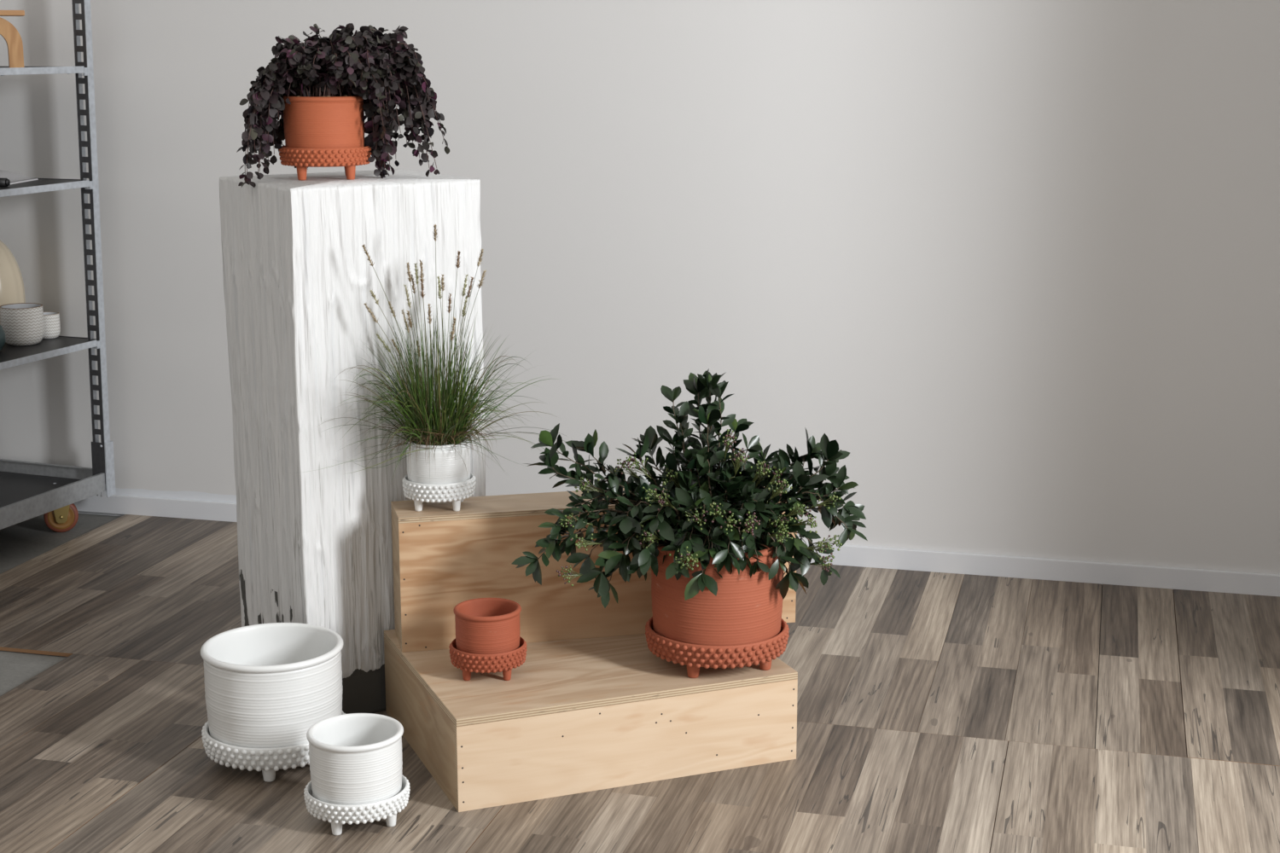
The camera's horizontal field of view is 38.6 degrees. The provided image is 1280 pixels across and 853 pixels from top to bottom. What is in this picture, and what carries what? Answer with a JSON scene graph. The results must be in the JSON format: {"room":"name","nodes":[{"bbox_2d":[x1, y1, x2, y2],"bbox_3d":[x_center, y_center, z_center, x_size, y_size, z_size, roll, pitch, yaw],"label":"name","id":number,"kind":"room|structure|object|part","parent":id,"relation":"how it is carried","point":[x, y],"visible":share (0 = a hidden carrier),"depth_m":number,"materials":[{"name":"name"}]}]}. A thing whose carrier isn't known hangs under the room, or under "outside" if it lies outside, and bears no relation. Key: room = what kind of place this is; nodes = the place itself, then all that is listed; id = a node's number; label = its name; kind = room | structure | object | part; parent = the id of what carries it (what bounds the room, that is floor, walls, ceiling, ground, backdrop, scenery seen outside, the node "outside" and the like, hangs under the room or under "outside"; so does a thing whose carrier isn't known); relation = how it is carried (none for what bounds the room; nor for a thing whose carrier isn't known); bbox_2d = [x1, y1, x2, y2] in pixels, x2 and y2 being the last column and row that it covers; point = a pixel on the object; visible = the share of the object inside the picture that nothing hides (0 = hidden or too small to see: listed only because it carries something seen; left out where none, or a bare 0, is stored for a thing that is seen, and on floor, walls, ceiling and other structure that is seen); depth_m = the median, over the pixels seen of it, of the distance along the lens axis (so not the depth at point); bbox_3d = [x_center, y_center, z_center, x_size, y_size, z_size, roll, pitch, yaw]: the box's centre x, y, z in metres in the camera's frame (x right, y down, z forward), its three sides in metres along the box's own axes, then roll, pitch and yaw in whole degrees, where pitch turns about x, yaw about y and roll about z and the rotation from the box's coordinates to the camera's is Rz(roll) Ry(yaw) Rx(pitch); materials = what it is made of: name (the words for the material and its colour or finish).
{"room":"plant shop","nodes":[
{"label":"plant shop","id":0,"kind":"room"},
{"bbox_2d":[278,145,371,180],"bbox_3d":[-0.706,-0.594,4.103,0.206,0.072,0.206,0,12,0],"label":"saucer","id":1,"kind":"object","parent":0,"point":[349,158],"visible":0.91,"depth_m":4.02,"materials":[{"name":"ceramic"}]},
{"bbox_3d":[-0.749,-0.564,4.046,0.025,0.036,0.025,0,12,0],"label":"leg","id":2,"kind":"part","parent":1,"relation":"part of","materials":[{"name":"ceramic"}]},
{"bbox_2d":[278,145,371,167],"bbox_3d":[-0.706,-0.609,4.100,0.206,0.041,0.206,0,12,0],"label":"tray","id":3,"kind":"object","parent":1,"relation":"on","point":[348,157],"depth_m":4.02,"materials":[{"name":"ceramic"}]},
{"bbox_2d":[236,23,449,187],"bbox_3d":[-0.657,-0.722,4.080,0.461,0.351,0.307,-1,12,-3],"label":"potted trailing plant","id":4,"kind":"object","parent":1,"relation":"on","point":[322,90],"visible":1,"depth_m":4.02,"materials":[{"name":"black plant"}]},
{"bbox_3d":[-0.706,-0.669,4.087,0.184,0.142,0.184,0,12,0],"label":"pot","id":5,"kind":"part","parent":4,"relation":"part of","materials":[{"name":"ceramic"}]},
{"bbox_3d":[-0.644,-0.568,4.065,0.025,0.036,0.025,0,12,0],"label":"leg","id":6,"kind":"part","parent":1,"relation":"part of","materials":[{"name":"ceramic"}]},
{"bbox_2d":[0,0,1279,592],"bbox_3d":[-0.558,-1.321,5.333,6.550,3.430,0.121,3,12,14],"label":"wall","id":7,"kind":"structure","parent":0,"point":[1019,260],"depth_m":5.18,"materials":[{"name":"paint"}]},
{"bbox_2d":[74,494,1279,596],"bbox_3d":[-0.643,0.308,5.631,6.410,0.062,0.017,3,12,14],"label":"baseboard","id":8,"kind":"structure","parent":7,"relation":"attached to","point":[852,555],"depth_m":5.21,"materials":[{"name":"white paint"}]},
{"bbox_2d":[0,513,1279,852],"bbox_3d":[-1.279,0.930,2.985,6.550,0.060,5.833,3,12,14],"label":"floor","id":9,"kind":"structure","parent":0,"point":[915,688],"depth_m":4.04,"materials":[{"name":"laminate"}]},
{"bbox_2d":[0,0,115,532],"bbox_3d":[-2.158,-0.453,5.096,0.603,1.793,1.356,5,13,21],"label":"shelving unit","id":10,"kind":"object","parent":9,"relation":"on","point":[28,490],"visible":1,"depth_m":5.59,"materials":[{"name":"metal"}]},
{"bbox_2d":[0,325,5,350],"bbox_3d":[-1.941,-0.271,5.427,0.104,0.100,0.104,0,12,0],"label":"vase","id":11,"kind":"object","parent":10,"relation":"on","point":[2,340],"visible":1,"depth_m":5.42,"materials":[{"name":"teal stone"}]},
{"bbox_2d":[0,178,10,186],"bbox_3d":[-1.874,-0.712,5.324,0.070,0.026,0.026,2,12,10],"label":"tube","id":12,"kind":"object","parent":10,"relation":"on","point":[3,182],"visible":1,"depth_m":5.31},
{"bbox_2d":[0,10,24,67],"bbox_3d":[-1.971,-1.125,5.302,0.357,0.165,0.150,-4,13,-20],"label":"wooden stand","id":13,"kind":"object","parent":10,"relation":"on","point":[12,37],"visible":0.98,"depth_m":5.30,"materials":[{"name":"brown wood"}]},
{"bbox_2d":[0,239,25,306],"bbox_3d":[-2.037,-0.446,5.679,0.233,0.338,0.233,5,13,21],"label":"vase","id":14,"kind":"object","parent":10,"relation":"on","point":[12,289],"visible":0.62,"depth_m":5.63,"materials":[{"name":"beige ceramic"}]},
{"bbox_2d":[0,169,38,184],"bbox_3d":[-1.959,-0.746,5.476,0.200,0.028,0.260,1,12,7],"label":"magazine","id":15,"kind":"object","parent":10,"relation":"on","point":[14,177],"visible":0.85,"depth_m":5.54,"materials":[{"name":"white paper"}]},
{"bbox_2d":[0,302,44,346],"bbox_3d":[-1.884,-0.310,5.569,0.127,0.118,0.127,5,13,21],"label":"plant pot","id":16,"kind":"object","parent":10,"relation":"on","point":[22,324],"visible":0.91,"depth_m":5.52,"materials":[{"name":"ceramic"}]},
{"bbox_3d":[-1.895,-0.945,4.887,0.020,0.023,1.257,5,13,21],"label":"shelf rail","id":17,"kind":"part","parent":10,"relation":"part of","materials":[{"name":"metal"}]},
{"bbox_3d":[-2.131,-0.636,5.051,0.509,0.010,1.318,5,13,21],"label":"shelf","id":18,"kind":"part","parent":10,"relation":"part of","materials":[{"name":"grey metal"}]},
{"bbox_3d":[-1.901,-0.614,4.959,0.020,0.023,1.257,5,13,21],"label":"shelf rail","id":19,"kind":"part","parent":10,"relation":"part of","materials":[{"name":"metal"}]},
{"bbox_3d":[-2.141,-0.157,5.156,0.509,0.010,1.318,5,13,21],"label":"shelf","id":20,"kind":"part","parent":10,"relation":"part of","materials":[{"name":"grey metal"}]},
{"bbox_3d":[-1.911,-0.135,5.065,0.020,0.023,1.257,5,13,21],"label":"shelf rail","id":21,"kind":"part","parent":10,"relation":"part of","materials":[{"name":"metal"}]},
{"bbox_2d":[42,311,60,339],"bbox_3d":[-1.843,-0.314,5.686,0.072,0.078,0.072,5,13,21],"label":"plant pot","id":22,"kind":"object","parent":10,"relation":"on","point":[52,324],"visible":0.59,"depth_m":5.66,"materials":[{"name":"ceramic"}]},
{"bbox_3d":[-2.173,0.283,5.258,0.567,0.074,1.350,5,13,21],"label":"deck rail","id":23,"kind":"part","parent":10,"relation":"part of","materials":[{"name":"metal"}]},
{"bbox_3d":[-1.917,-0.765,5.659,0.465,0.014,0.004,5,13,21],"label":"rail","id":24,"kind":"part","parent":10,"relation":"part of","materials":[{"name":"metal"}]},
{"bbox_3d":[-1.926,-0.286,5.764,0.465,0.014,0.004,5,13,21],"label":"rail","id":25,"kind":"part","parent":10,"relation":"part of","materials":[{"name":"metal"}]},
{"bbox_2d":[91,441,115,497],"bbox_3d":[-1.693,0.132,5.757,0.054,0.174,0.042,6,13,20],"label":"socket","id":26,"kind":"object","parent":10,"relation":"attached to","point":[102,457],"depth_m":5.74,"materials":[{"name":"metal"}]},
{"bbox_2d":[201,710,345,782],"bbox_3d":[-0.772,0.668,3.878,0.308,0.083,0.308,0,12,0],"label":"saucer","id":27,"kind":"object","parent":9,"relation":"on","point":[267,760],"visible":0.42,"depth_m":3.74,"materials":[{"name":"white ceramic"}]},
{"bbox_3d":[-0.766,0.714,3.772,0.032,0.037,0.032,0,12,0],"label":"leg","id":28,"kind":"part","parent":27,"relation":"part of","materials":[{"name":"white ceramic"}]},
{"bbox_2d":[200,622,343,748],"bbox_3d":[-0.772,0.561,3.856,0.295,0.216,0.295,0,12,0],"label":"plant pot","id":29,"kind":"object","parent":27,"relation":"on","point":[266,685],"visible":0.95,"depth_m":3.75,"materials":[{"name":"white ceramic"}]},
{"bbox_2d":[219,168,485,714],"bbox_3d":[-0.655,0.025,4.230,0.462,1.194,0.410,-8,14,-33],"label":"plinth","id":30,"kind":"object","parent":9,"relation":"on","point":[315,548],"visible":0.66,"depth_m":4.03,"materials":[{"name":"white paint"}]},
{"bbox_2d":[303,774,410,836],"bbox_3d":[-0.554,0.737,3.581,0.206,0.072,0.206,0,12,0],"label":"saucer","id":31,"kind":"object","parent":9,"relation":"on","point":[338,815],"visible":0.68,"depth_m":3.50,"materials":[{"name":"white ceramic"}]},
{"bbox_3d":[-0.584,0.768,3.517,0.025,0.036,0.025,0,12,0],"label":"leg","id":32,"kind":"part","parent":31,"relation":"part of","materials":[{"name":"white ceramic"}]},
{"bbox_2d":[306,713,403,805],"bbox_3d":[-0.554,0.660,3.564,0.187,0.144,0.187,-7,14,-31],"label":"plant pot","id":33,"kind":"object","parent":31,"relation":"on","point":[356,759],"visible":1,"depth_m":3.50,"materials":[{"name":"white ceramic"}]},
{"bbox_3d":[-0.485,0.760,3.555,0.025,0.036,0.025,0,12,0],"label":"leg","id":34,"kind":"part","parent":31,"relation":"part of","materials":[{"name":"white ceramic"}]},
{"bbox_2d":[384,629,797,812],"bbox_3d":[-0.122,0.584,4.002,0.745,0.195,0.593,-5,13,-21],"label":"box","id":35,"kind":"object","parent":9,"relation":"on","point":[578,716],"visible":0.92,"depth_m":3.76,"materials":[{"name":"beige wood"}]},
{"bbox_3d":[-0.465,0.618,3.880,0.016,0.179,0.576,-5,13,-21],"label":"panel","id":36,"kind":"part","parent":35,"relation":"part of","materials":[{"name":"brown wood"}]},
{"bbox_2d":[448,636,527,680],"bbox_3d":[-0.318,0.486,3.833,0.163,0.068,0.163,0,12,0],"label":"saucer","id":37,"kind":"object","parent":35,"relation":"on","point":[468,663],"visible":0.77,"depth_m":3.77,"materials":[{"name":"ceramic"}]},
{"bbox_3d":[-0.360,0.512,3.796,0.021,0.031,0.021,0,12,0],"label":"leg","id":38,"kind":"part","parent":37,"relation":"part of","materials":[{"name":"ceramic"}]},
{"bbox_2d":[453,598,521,654],"bbox_3d":[-0.318,0.430,3.821,0.141,0.108,0.141,0,12,0],"label":"plant pot","id":39,"kind":"object","parent":37,"relation":"on","point":[483,625],"visible":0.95,"depth_m":3.77,"materials":[{"name":"ceramic"}]},
{"bbox_3d":[-0.277,0.512,3.796,0.021,0.031,0.021,0,12,0],"label":"leg","id":40,"kind":"part","parent":37,"relation":"part of","materials":[{"name":"ceramic"}]},
{"bbox_3d":[-0.123,0.496,3.983,0.745,0.016,0.592,-5,13,-21],"label":"panel","id":41,"kind":"part","parent":35,"relation":"part of","materials":[{"name":"brown wood"}]},
{"bbox_2d":[390,486,797,652],"bbox_3d":[-0.098,0.307,4.110,0.897,0.302,0.150,-3,12,-13],"label":"box","id":42,"kind":"object","parent":35,"relation":"on","point":[444,558],"visible":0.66,"depth_m":3.98,"materials":[{"name":"beige wood"}]},
{"bbox_3d":[-0.114,0.299,4.176,0.897,0.290,0.015,-3,12,-13],"label":"panel","id":43,"kind":"part","parent":42,"relation":"part of","materials":[{"name":"brown wood"}]},
{"bbox_3d":[-0.527,0.334,4.011,0.015,0.290,0.119,-3,12,-13],"label":"panel","id":44,"kind":"part","parent":42,"relation":"part of","materials":[{"name":"brown wood"}]},
{"bbox_2d":[402,472,476,511],"bbox_3d":[-0.439,0.142,3.999,0.160,0.068,0.160,0,12,0],"label":"saucer","id":45,"kind":"object","parent":42,"relation":"on","point":[456,493],"visible":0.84,"depth_m":3.94,"materials":[{"name":"white ceramic"}]},
{"bbox_3d":[-0.480,0.168,3.963,0.021,0.031,0.021,0,12,0],"label":"leg","id":46,"kind":"part","parent":45,"relation":"part of","materials":[{"name":"white ceramic"}]},
{"bbox_2d":[293,224,565,484],"bbox_3d":[-0.403,-0.128,3.850,0.654,0.586,0.422,-8,14,-33],"label":"fountain grass","id":47,"kind":"object","parent":45,"relation":"on","point":[438,448],"depth_m":3.92,"materials":[{"name":"green plant"}]},
{"bbox_2d":[406,436,471,484],"bbox_3d":[-0.439,0.084,3.987,0.139,0.114,0.139,0,12,0],"label":"pot","id":48,"kind":"object","parent":45,"relation":"on","point":[450,468],"depth_m":3.93,"materials":[{"name":"white ceramic"}]},
{"bbox_3d":[-0.398,0.168,3.963,0.021,0.031,0.021,0,12,0],"label":"leg","id":49,"kind":"part","parent":45,"relation":"part of","materials":[{"name":"white ceramic"}]},
{"bbox_3d":[-0.098,0.165,4.081,0.897,0.012,0.149,-3,12,-13],"label":"panel","id":50,"kind":"part","parent":42,"relation":"part of","materials":[{"name":"brown wood"}]},
{"bbox_3d":[-0.017,0.648,3.741,0.745,0.179,0.017,-5,13,-21],"label":"panel","id":51,"kind":"part","parent":35,"relation":"part of","materials":[{"name":"brown wood"}]},
{"bbox_2d":[645,616,789,678],"bbox_3d":[0.164,0.462,3.908,0.308,0.083,0.308,0,12,0],"label":"saucer","id":52,"kind":"object","parent":35,"relation":"on","point":[695,657],"visible":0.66,"depth_m":3.78,"materials":[{"name":"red ceramic"}]},
{"bbox_2d":[512,368,867,645],"bbox_3d":[0.110,0.178,3.800,0.746,0.598,0.392,-4,13,-19],"label":"potted plant","id":53,"kind":"object","parent":52,"relation":"on","point":[718,545],"visible":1,"depth_m":3.77,"materials":[{"name":"green plant"}]},
{"bbox_3d":[0.112,0.505,3.814,0.032,0.037,0.032,0,12,0],"label":"leg","id":54,"kind":"part","parent":52,"relation":"part of","materials":[{"name":"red ceramic"}]},
{"bbox_2d":[651,534,784,645],"bbox_3d":[0.164,0.347,3.883,0.287,0.234,0.287,0,12,0],"label":"pot","id":55,"kind":"object","parent":52,"relation":"on","point":[747,608],"depth_m":3.76,"materials":[{"name":"orange ceramic"}]},
{"bbox_3d":[0.265,0.495,3.861,0.032,0.037,0.032,0,12,0],"label":"leg","id":56,"kind":"part","parent":52,"relation":"part of","materials":[{"name":"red ceramic"}]}
]}

